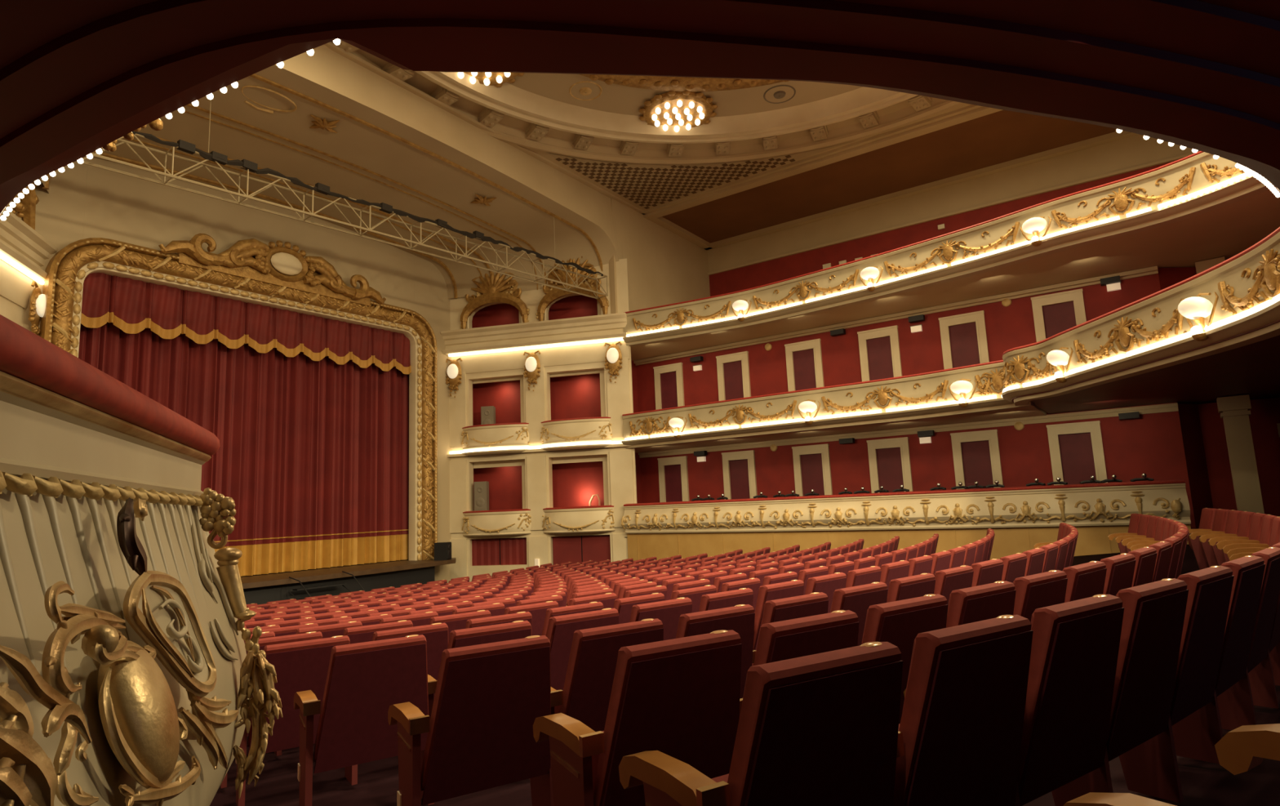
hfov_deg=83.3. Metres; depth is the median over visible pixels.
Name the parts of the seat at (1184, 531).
backrest, panel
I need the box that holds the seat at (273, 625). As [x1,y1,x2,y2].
[248,624,279,633]
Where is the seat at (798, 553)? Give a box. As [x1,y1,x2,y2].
[788,551,801,558]
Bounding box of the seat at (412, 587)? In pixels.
[392,585,417,590]
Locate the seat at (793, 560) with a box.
[777,557,798,572]
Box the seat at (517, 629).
[420,620,531,804]
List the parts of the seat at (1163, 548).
panel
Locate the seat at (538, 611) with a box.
[503,600,558,635]
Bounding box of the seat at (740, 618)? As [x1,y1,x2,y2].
[675,604,755,698]
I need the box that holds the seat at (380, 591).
[360,589,386,594]
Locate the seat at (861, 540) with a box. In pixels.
[857,538,864,549]
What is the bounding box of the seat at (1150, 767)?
[1119,565,1234,803]
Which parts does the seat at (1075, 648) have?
panel, backrest, panel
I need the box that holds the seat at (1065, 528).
[1036,524,1073,547]
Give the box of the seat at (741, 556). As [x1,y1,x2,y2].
[732,553,745,561]
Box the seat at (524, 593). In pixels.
[492,590,528,599]
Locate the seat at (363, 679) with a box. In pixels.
[293,634,428,805]
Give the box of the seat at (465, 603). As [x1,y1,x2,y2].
[428,600,472,608]
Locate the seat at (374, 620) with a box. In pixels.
[335,613,392,626]
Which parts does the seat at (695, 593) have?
backrest, panel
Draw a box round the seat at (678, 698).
[533,629,742,805]
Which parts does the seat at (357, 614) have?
panel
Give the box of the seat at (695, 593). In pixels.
[671,584,716,612]
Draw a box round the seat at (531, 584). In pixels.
[504,582,533,592]
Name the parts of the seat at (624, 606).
backrest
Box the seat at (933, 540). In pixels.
[928,537,935,555]
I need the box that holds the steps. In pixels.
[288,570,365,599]
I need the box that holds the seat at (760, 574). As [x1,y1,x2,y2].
[748,567,777,586]
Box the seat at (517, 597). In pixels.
[482,594,523,605]
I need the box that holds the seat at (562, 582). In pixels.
[537,581,566,588]
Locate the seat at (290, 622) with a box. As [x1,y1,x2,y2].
[262,617,315,626]
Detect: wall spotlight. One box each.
[689,355,703,362]
[693,450,706,455]
[830,328,845,336]
[839,437,854,444]
[907,314,924,323]
[917,430,934,436]
[1100,275,1120,285]
[1118,411,1139,419]
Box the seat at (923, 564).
[907,555,933,576]
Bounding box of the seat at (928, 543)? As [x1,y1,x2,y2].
[923,539,931,555]
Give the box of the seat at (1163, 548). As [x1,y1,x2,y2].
[1148,541,1172,582]
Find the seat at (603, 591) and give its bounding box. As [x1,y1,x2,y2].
[571,587,613,598]
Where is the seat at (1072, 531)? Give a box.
[1070,529,1078,564]
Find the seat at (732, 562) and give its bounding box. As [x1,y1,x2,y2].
[717,560,736,568]
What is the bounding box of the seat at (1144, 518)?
[1115,514,1151,552]
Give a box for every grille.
[446,542,451,559]
[474,483,485,509]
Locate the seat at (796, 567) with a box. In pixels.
[777,562,804,577]
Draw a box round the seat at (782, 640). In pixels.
[738,609,859,719]
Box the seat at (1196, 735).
[1171,555,1265,764]
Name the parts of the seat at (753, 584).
backrest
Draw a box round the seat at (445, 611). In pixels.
[407,605,457,616]
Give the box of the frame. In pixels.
[39,233,437,559]
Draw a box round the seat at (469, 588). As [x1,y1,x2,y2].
[446,586,475,591]
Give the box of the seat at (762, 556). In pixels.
[751,554,766,561]
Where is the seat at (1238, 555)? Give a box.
[1229,533,1279,560]
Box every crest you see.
[5,182,39,230]
[460,271,529,328]
[535,256,608,320]
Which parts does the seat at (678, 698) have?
armrest, panel, seat, panel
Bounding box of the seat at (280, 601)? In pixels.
[266,598,296,603]
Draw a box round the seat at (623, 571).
[617,567,637,575]
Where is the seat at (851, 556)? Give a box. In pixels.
[843,551,859,561]
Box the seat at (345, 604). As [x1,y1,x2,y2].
[322,600,359,608]
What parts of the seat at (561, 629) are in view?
backrest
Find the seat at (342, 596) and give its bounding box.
[325,593,354,598]
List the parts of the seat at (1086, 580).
panel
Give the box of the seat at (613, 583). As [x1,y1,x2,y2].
[609,577,639,592]
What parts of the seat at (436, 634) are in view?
panel, backrest, panel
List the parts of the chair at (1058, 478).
rail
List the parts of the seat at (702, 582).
panel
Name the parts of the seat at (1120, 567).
panel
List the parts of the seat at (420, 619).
panel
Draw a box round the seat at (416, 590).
[395,587,423,593]
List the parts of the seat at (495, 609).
panel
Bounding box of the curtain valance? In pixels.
[80,272,411,373]
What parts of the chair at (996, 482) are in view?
rail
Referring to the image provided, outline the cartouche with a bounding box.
[240,84,297,113]
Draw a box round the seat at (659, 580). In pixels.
[652,573,681,585]
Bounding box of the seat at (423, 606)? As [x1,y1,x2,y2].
[391,602,434,610]
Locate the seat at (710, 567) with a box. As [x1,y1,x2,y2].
[696,564,717,572]
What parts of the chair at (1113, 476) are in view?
rail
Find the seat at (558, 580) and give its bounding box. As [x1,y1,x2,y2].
[537,578,564,585]
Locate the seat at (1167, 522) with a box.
[1129,518,1175,551]
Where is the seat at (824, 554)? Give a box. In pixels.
[813,551,828,559]
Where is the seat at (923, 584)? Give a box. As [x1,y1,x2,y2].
[886,573,935,602]
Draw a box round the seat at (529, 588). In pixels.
[499,586,532,595]
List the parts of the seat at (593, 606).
panel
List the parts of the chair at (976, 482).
rail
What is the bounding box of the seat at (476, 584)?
[453,582,479,588]
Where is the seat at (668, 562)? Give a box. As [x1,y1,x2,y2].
[655,560,671,568]
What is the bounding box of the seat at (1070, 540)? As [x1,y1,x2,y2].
[1061,535,1074,568]
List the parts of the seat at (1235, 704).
panel, panel, backrest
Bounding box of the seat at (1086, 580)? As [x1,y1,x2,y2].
[1062,560,1106,602]
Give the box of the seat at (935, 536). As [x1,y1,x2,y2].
[932,535,937,553]
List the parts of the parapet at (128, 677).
shadow molding, carved panel, corner chain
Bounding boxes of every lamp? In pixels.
[28,280,46,335]
[445,357,462,397]
[457,71,524,87]
[523,350,540,391]
[534,558,539,567]
[603,340,622,382]
[638,90,718,132]
[668,416,687,438]
[731,299,751,321]
[797,399,820,424]
[859,266,883,291]
[948,378,977,407]
[1020,216,1051,246]
[1046,346,1073,382]
[1177,291,1218,341]
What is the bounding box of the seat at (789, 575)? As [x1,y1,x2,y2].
[762,571,797,585]
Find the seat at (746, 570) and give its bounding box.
[728,565,755,578]
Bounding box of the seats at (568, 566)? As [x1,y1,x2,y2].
[370,541,831,591]
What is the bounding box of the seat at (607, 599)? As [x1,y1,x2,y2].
[568,592,617,608]
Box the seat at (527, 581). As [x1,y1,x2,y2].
[508,580,533,592]
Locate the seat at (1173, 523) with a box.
[1133,520,1182,550]
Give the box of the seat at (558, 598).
[515,595,563,607]
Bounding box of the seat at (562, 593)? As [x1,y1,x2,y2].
[524,591,565,606]
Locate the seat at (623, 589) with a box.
[618,581,657,598]
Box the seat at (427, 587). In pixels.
[416,583,439,590]
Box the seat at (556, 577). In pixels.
[537,576,561,587]
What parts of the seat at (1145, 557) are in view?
panel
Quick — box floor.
[209,544,1279,805]
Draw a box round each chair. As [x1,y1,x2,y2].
[588,493,600,506]
[691,494,703,501]
[702,493,714,500]
[716,493,728,499]
[753,491,767,497]
[773,490,785,497]
[784,489,799,496]
[804,488,818,495]
[838,487,852,494]
[853,486,869,493]
[874,485,888,493]
[892,484,909,492]
[929,483,946,490]
[951,481,968,489]
[968,480,984,488]
[984,480,1004,488]
[1026,478,1045,486]
[1047,476,1067,485]
[1079,475,1101,484]
[1100,474,1122,483]
[1129,472,1153,481]
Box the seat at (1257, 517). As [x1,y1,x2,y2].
[1215,512,1266,549]
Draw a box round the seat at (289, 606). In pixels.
[275,602,310,608]
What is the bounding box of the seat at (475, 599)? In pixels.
[444,595,484,604]
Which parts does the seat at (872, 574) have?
panel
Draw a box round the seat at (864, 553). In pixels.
[857,547,871,559]
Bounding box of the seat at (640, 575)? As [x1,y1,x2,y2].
[634,570,657,579]
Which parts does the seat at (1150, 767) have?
panel, panel, backrest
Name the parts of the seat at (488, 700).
armrest, panel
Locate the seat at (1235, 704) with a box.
[1217,546,1279,729]
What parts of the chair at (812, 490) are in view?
rail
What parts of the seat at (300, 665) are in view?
panel, panel, backrest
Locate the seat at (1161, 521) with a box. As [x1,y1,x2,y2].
[1126,516,1167,548]
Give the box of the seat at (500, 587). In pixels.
[474,584,502,593]
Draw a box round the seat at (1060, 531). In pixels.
[1033,522,1067,548]
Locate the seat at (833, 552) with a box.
[826,547,839,556]
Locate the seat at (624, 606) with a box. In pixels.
[613,592,664,623]
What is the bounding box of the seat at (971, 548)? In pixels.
[961,542,976,565]
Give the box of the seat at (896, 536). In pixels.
[894,535,899,550]
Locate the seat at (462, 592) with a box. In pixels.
[437,589,468,595]
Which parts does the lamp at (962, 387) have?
lamp shade, bulb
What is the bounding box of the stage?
[240,557,456,604]
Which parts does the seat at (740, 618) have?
backrest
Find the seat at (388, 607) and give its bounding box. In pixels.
[357,604,399,612]
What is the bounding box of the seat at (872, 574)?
[845,565,881,587]
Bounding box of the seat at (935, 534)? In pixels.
[933,533,938,553]
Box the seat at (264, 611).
[253,606,287,614]
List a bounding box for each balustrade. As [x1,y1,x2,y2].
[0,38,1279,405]
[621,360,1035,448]
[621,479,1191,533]
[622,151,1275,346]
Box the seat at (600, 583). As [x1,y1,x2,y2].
[572,582,605,593]
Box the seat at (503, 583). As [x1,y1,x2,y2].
[480,581,506,590]
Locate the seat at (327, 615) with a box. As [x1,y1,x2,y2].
[298,610,345,620]
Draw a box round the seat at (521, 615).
[465,611,532,635]
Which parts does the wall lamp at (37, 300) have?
glass globe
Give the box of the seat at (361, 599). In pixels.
[342,595,375,602]
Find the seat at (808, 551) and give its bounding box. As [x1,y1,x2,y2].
[800,548,812,555]
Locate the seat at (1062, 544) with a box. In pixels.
[1053,539,1067,570]
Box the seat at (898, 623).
[861,593,948,723]
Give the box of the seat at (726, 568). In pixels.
[711,564,735,575]
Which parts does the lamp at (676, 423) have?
lamp shade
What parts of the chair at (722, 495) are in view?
rail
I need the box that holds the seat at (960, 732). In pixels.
[893,614,1033,805]
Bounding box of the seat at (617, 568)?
[608,565,626,573]
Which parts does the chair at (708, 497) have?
rail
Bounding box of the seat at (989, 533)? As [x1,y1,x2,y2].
[987,532,994,559]
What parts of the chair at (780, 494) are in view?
rail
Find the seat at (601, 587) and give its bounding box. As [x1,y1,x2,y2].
[573,584,609,593]
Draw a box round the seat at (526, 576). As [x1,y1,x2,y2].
[511,575,532,580]
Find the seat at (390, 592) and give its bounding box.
[384,587,410,594]
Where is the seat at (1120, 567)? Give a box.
[1099,552,1136,595]
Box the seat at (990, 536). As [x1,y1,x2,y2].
[985,534,993,560]
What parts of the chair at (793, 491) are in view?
rail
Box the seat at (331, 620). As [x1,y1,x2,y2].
[297,616,351,626]
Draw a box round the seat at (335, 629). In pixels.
[274,621,362,755]
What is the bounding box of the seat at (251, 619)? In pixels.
[244,617,254,622]
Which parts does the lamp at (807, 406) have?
lamp shade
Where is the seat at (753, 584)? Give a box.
[720,577,760,613]
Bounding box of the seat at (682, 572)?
[671,568,695,577]
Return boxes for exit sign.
[693,364,702,371]
[696,455,706,462]
[909,324,922,333]
[918,435,931,443]
[1105,282,1121,291]
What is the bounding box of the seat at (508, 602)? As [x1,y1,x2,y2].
[470,598,515,608]
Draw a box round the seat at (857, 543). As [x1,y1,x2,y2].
[853,540,860,551]
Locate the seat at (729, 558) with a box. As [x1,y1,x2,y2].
[717,556,732,564]
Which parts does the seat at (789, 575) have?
panel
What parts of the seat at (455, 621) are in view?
backrest, panel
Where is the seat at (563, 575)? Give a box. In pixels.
[560,570,580,579]
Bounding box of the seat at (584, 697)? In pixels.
[529,617,663,805]
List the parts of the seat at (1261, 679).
panel, panel, backrest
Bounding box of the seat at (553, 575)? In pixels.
[533,573,558,591]
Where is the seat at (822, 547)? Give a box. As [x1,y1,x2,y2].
[817,543,826,551]
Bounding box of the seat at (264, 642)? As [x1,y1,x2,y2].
[220,631,322,787]
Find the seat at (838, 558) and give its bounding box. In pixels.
[825,554,844,568]
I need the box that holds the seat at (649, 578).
[643,572,669,582]
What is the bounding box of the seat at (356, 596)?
[348,591,377,599]
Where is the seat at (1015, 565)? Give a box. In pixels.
[1000,552,1026,582]
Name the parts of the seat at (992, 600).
panel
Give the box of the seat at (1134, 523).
[1107,512,1141,553]
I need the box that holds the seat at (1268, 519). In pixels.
[1222,514,1278,553]
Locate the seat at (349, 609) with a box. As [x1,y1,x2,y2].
[326,604,368,613]
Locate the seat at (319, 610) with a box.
[297,605,338,613]
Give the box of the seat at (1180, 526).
[1177,525,1189,533]
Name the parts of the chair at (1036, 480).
rail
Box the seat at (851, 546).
[846,542,855,552]
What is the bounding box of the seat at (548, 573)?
[533,571,554,591]
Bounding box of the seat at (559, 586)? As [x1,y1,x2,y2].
[534,584,567,591]
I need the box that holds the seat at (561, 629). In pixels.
[546,608,618,690]
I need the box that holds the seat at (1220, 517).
[1189,508,1231,567]
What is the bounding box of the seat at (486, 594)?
[457,591,493,599]
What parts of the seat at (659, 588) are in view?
panel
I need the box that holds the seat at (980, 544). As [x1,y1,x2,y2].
[972,539,984,563]
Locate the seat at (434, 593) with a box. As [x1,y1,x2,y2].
[408,590,439,596]
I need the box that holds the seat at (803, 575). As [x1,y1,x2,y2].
[797,565,828,595]
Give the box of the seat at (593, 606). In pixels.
[542,601,604,635]
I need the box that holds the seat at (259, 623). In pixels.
[244,617,284,628]
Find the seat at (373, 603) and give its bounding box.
[349,600,386,607]
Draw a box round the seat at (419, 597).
[395,594,429,601]
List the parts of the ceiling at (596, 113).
cornice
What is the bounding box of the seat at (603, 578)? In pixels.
[600,573,623,582]
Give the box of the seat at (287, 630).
[262,622,318,636]
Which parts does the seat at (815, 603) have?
panel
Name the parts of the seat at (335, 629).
panel, backrest, panel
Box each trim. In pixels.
[0,0,1279,157]
[41,73,602,298]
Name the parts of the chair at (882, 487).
rail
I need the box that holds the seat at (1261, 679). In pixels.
[1248,542,1279,708]
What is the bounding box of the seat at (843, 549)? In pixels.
[837,545,848,555]
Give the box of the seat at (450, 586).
[429,583,454,589]
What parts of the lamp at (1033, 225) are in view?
lamp shade, bulb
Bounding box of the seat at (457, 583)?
[444,580,467,586]
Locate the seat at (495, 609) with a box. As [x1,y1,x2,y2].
[452,602,505,616]
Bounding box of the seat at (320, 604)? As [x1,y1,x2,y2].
[297,601,333,608]
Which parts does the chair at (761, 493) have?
rail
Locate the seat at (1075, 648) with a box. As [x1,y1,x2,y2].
[903,594,1124,805]
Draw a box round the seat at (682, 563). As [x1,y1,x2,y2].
[668,561,686,569]
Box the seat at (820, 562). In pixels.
[804,558,826,568]
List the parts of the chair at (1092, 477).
rail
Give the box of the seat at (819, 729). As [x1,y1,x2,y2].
[618,641,902,805]
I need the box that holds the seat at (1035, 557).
[1022,547,1044,576]
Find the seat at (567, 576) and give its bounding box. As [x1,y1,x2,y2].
[564,572,586,586]
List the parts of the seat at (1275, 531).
armrest, backrest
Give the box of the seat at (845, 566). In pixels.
[827,560,854,577]
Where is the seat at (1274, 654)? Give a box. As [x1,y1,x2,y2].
[1269,641,1279,685]
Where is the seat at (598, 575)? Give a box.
[594,570,616,579]
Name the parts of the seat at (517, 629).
panel, armrest, backrest, panel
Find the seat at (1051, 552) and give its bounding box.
[1040,542,1058,572]
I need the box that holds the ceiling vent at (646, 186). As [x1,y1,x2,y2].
[546,138,860,209]
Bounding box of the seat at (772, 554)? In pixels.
[764,551,777,558]
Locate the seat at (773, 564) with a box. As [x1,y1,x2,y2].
[755,561,778,570]
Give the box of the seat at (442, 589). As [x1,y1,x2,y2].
[420,586,448,592]
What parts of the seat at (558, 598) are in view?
panel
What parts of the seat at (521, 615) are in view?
panel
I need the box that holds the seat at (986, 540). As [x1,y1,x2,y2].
[980,537,990,561]
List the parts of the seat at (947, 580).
panel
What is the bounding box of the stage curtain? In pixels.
[78,321,408,576]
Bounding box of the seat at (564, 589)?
[531,587,567,605]
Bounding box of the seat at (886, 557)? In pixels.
[874,551,893,567]
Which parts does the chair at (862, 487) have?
rail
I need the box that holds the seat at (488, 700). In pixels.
[387,635,551,805]
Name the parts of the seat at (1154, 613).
panel, backrest, panel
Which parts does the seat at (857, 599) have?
backrest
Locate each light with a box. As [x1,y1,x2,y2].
[0,215,6,220]
[3,211,8,216]
[6,206,12,211]
[9,202,15,207]
[13,197,19,203]
[17,192,24,198]
[22,188,28,193]
[28,183,34,189]
[34,179,40,185]
[41,175,48,180]
[49,171,55,176]
[58,167,64,172]
[67,162,74,168]
[77,158,83,163]
[86,153,93,159]
[96,148,102,154]
[165,112,172,119]
[177,106,184,112]
[191,100,198,106]
[206,93,213,99]
[220,86,226,93]
[231,81,238,88]
[276,61,284,67]
[297,763,300,781]
[306,48,314,55]
[333,38,340,44]
[396,791,401,805]
[447,440,631,457]
[626,326,679,337]
[682,315,738,328]
[743,301,802,316]
[804,285,868,302]
[873,264,946,285]
[951,240,1032,265]
[1002,384,1019,392]
[1022,375,1056,386]
[1040,215,1119,239]
[1063,353,1126,375]
[1116,128,1122,133]
[1125,331,1192,356]
[1126,207,1151,217]
[1157,172,1256,209]
[1204,299,1273,331]
[1235,163,1279,197]
[1271,293,1279,303]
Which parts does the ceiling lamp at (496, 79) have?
bulb, bulb, bulb, bulb, bulb, bulb, bulb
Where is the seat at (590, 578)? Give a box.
[566,577,596,605]
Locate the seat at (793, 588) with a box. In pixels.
[752,579,804,649]
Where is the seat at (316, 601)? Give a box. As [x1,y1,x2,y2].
[310,596,341,604]
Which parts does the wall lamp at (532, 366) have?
glass globe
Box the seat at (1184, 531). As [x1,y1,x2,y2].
[1176,528,1189,574]
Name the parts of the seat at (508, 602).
panel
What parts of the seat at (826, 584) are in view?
backrest, panel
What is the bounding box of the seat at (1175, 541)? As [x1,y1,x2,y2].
[1162,536,1182,577]
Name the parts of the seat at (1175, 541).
panel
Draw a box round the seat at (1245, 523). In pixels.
[1208,511,1254,562]
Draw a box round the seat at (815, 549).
[809,546,819,554]
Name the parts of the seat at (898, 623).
backrest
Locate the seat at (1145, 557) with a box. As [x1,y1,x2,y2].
[1127,546,1157,586]
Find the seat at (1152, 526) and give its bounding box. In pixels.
[1121,515,1159,545]
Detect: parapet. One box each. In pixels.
[0,314,282,805]
[461,422,529,456]
[462,508,531,535]
[540,416,612,451]
[542,505,614,533]
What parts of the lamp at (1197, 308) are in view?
lamp shade, bulb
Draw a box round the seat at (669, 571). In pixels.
[659,566,680,575]
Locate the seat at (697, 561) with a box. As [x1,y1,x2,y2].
[685,559,701,565]
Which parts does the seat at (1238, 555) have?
armrest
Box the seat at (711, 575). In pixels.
[697,570,727,585]
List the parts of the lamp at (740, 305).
lamp shade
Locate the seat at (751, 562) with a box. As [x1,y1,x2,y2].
[735,560,756,568]
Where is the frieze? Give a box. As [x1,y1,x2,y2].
[650,130,1199,275]
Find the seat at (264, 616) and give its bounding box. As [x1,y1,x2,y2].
[250,611,286,621]
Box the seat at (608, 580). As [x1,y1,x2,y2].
[604,574,631,586]
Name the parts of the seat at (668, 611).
backrest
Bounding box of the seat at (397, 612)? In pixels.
[366,608,416,616]
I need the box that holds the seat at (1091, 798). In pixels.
[1063,791,1176,805]
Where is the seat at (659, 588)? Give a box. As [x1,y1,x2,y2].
[624,585,666,600]
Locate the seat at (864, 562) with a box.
[853,555,875,569]
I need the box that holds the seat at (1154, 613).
[1051,577,1188,805]
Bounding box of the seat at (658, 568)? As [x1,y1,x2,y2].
[648,564,668,573]
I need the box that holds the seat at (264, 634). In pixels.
[244,631,275,642]
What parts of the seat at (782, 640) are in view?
backrest, panel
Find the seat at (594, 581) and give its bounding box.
[568,579,601,605]
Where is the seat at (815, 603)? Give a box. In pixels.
[751,591,828,666]
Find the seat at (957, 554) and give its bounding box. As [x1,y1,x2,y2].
[947,546,965,568]
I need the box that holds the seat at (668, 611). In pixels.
[629,597,692,639]
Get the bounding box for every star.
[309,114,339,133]
[470,194,496,205]
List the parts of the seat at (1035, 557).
panel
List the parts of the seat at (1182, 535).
backrest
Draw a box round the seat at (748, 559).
[736,557,752,564]
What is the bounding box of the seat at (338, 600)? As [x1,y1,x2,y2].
[319,597,351,603]
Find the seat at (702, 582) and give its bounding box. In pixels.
[670,578,710,599]
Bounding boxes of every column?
[1195,256,1225,274]
[1216,394,1264,513]
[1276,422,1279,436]
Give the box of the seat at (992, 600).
[946,580,1016,627]
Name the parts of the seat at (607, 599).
panel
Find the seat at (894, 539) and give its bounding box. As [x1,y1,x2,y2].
[890,537,897,551]
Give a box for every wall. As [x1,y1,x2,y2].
[0,193,24,326]
[22,157,451,582]
[275,45,622,259]
[448,257,637,582]
[471,294,608,511]
[608,197,710,313]
[626,524,1191,560]
[631,360,642,502]
[636,273,1195,528]
[709,160,1174,296]
[1157,266,1279,528]
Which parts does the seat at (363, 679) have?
panel, armrest, panel, backrest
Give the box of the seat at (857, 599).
[830,582,888,645]
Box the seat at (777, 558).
[773,554,789,563]
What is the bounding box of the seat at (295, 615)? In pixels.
[268,611,314,620]
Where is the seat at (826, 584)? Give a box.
[804,572,846,613]
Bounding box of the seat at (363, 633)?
[342,619,413,644]
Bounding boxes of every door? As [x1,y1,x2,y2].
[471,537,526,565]
[552,534,610,565]
[653,362,684,409]
[657,455,689,502]
[715,351,751,400]
[721,449,757,499]
[784,338,824,391]
[791,443,832,496]
[857,324,902,381]
[866,436,913,493]
[937,310,989,368]
[950,429,1003,488]
[1030,288,1086,342]
[1046,420,1107,484]
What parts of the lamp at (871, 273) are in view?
lamp shade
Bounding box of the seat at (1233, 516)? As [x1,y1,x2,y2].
[1199,509,1243,565]
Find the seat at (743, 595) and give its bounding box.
[698,587,753,611]
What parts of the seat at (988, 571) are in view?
panel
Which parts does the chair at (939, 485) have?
rail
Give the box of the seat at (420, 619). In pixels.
[378,611,438,626]
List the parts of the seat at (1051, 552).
panel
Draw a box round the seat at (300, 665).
[235,635,350,805]
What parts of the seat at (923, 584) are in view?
panel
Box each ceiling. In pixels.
[40,64,618,298]
[324,41,1003,220]
[623,401,1046,453]
[662,110,1116,243]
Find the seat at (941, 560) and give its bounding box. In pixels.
[929,550,951,575]
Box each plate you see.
[822,262,831,269]
[839,259,846,264]
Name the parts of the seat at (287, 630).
panel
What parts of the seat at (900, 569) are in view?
backrest, panel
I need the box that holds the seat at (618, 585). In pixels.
[614,579,648,599]
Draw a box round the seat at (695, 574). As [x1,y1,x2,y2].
[684,568,710,580]
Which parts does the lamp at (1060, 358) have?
lamp shade, bulb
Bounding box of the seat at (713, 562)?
[701,560,718,566]
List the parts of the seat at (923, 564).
panel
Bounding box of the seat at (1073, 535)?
[1067,533,1077,566]
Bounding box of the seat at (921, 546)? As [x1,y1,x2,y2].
[914,542,925,557]
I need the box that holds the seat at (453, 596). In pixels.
[425,593,460,599]
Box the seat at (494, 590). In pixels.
[466,587,498,595]
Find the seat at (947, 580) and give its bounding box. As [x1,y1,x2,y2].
[933,564,973,604]
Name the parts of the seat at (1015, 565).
panel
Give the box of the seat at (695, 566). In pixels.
[681,563,701,571]
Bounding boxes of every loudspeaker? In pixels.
[434,542,451,560]
[474,480,488,511]
[480,405,495,424]
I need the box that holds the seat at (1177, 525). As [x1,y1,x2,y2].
[1173,523,1186,533]
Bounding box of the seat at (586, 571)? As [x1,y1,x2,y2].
[582,567,599,574]
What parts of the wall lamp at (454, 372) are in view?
glass globe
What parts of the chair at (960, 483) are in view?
rail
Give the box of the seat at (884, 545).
[879,542,888,554]
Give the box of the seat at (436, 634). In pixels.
[344,622,448,785]
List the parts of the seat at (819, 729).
panel, armrest, seat, backrest, panel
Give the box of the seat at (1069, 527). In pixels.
[1066,525,1075,536]
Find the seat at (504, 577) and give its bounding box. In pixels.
[486,576,507,583]
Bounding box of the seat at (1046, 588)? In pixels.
[1013,569,1067,622]
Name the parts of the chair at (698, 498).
rail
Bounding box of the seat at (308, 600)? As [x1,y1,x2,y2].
[288,597,318,603]
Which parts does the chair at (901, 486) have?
rail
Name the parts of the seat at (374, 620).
panel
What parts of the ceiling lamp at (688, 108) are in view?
bulb, bulb, bulb, bulb, bulb, bulb, bulb, bulb, bulb, bulb, bulb, bulb, bulb, bulb, bulb, bulb, bulb, bulb, bulb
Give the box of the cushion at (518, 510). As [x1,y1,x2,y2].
[462,508,530,513]
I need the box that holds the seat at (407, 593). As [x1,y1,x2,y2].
[383,591,413,597]
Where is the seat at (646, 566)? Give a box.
[638,564,655,571]
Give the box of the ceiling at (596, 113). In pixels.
[321,40,962,164]
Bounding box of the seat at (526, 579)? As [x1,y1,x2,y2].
[510,577,533,582]
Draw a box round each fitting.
[764,342,771,351]
[769,444,777,451]
[937,223,945,229]
[1001,297,1011,306]
[1013,422,1024,430]
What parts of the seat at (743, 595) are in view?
panel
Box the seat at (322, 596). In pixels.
[304,594,332,599]
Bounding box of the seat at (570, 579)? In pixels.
[566,574,591,600]
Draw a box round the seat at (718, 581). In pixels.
[713,573,746,592]
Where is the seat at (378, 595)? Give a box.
[359,592,389,598]
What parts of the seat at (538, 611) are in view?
backrest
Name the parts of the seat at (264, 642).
panel, panel, backrest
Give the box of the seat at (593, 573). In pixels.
[588,568,608,577]
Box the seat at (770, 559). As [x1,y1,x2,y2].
[755,557,774,564]
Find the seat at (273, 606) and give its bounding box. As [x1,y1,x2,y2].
[267,601,301,608]
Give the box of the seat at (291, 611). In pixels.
[272,606,311,613]
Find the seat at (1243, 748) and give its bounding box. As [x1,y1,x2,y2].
[1214,723,1279,774]
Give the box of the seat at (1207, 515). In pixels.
[1187,507,1217,569]
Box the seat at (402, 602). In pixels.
[378,598,416,606]
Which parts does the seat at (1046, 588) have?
panel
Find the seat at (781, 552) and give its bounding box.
[776,548,786,555]
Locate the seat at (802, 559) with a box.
[797,553,815,564]
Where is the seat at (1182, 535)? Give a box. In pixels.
[1172,532,1186,578]
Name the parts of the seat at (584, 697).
panel, seat, backrest, panel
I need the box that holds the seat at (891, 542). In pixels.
[885,539,893,552]
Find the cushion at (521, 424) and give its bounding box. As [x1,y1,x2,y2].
[462,422,528,428]
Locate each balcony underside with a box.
[0,0,1279,413]
[625,180,1279,360]
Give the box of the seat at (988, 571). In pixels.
[970,558,1004,586]
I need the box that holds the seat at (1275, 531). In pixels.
[1226,516,1279,557]
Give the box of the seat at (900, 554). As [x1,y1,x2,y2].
[890,548,906,562]
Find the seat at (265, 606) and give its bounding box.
[246,602,279,608]
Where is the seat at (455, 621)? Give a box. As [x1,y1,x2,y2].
[429,609,491,641]
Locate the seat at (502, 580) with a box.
[484,578,507,586]
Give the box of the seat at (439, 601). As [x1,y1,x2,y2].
[410,597,448,605]
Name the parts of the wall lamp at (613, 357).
glass globe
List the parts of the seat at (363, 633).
backrest, panel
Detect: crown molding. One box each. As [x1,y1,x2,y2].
[0,207,57,309]
[440,312,630,373]
[633,266,1178,457]
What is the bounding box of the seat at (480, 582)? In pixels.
[459,580,482,587]
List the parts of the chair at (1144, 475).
rail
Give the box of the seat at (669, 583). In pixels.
[661,575,694,599]
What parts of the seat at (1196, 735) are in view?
panel, panel, backrest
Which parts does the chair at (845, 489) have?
rail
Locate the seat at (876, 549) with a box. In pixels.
[869,544,881,556]
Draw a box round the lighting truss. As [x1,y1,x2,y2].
[81,99,608,298]
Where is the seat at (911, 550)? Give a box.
[903,545,917,560]
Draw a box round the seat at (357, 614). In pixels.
[330,608,378,618]
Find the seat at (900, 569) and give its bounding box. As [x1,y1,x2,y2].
[880,560,910,592]
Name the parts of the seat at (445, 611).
panel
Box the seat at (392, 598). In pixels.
[368,595,401,601]
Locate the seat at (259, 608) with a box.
[248,607,264,610]
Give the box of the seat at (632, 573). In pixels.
[626,568,647,577]
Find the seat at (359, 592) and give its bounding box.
[338,590,364,595]

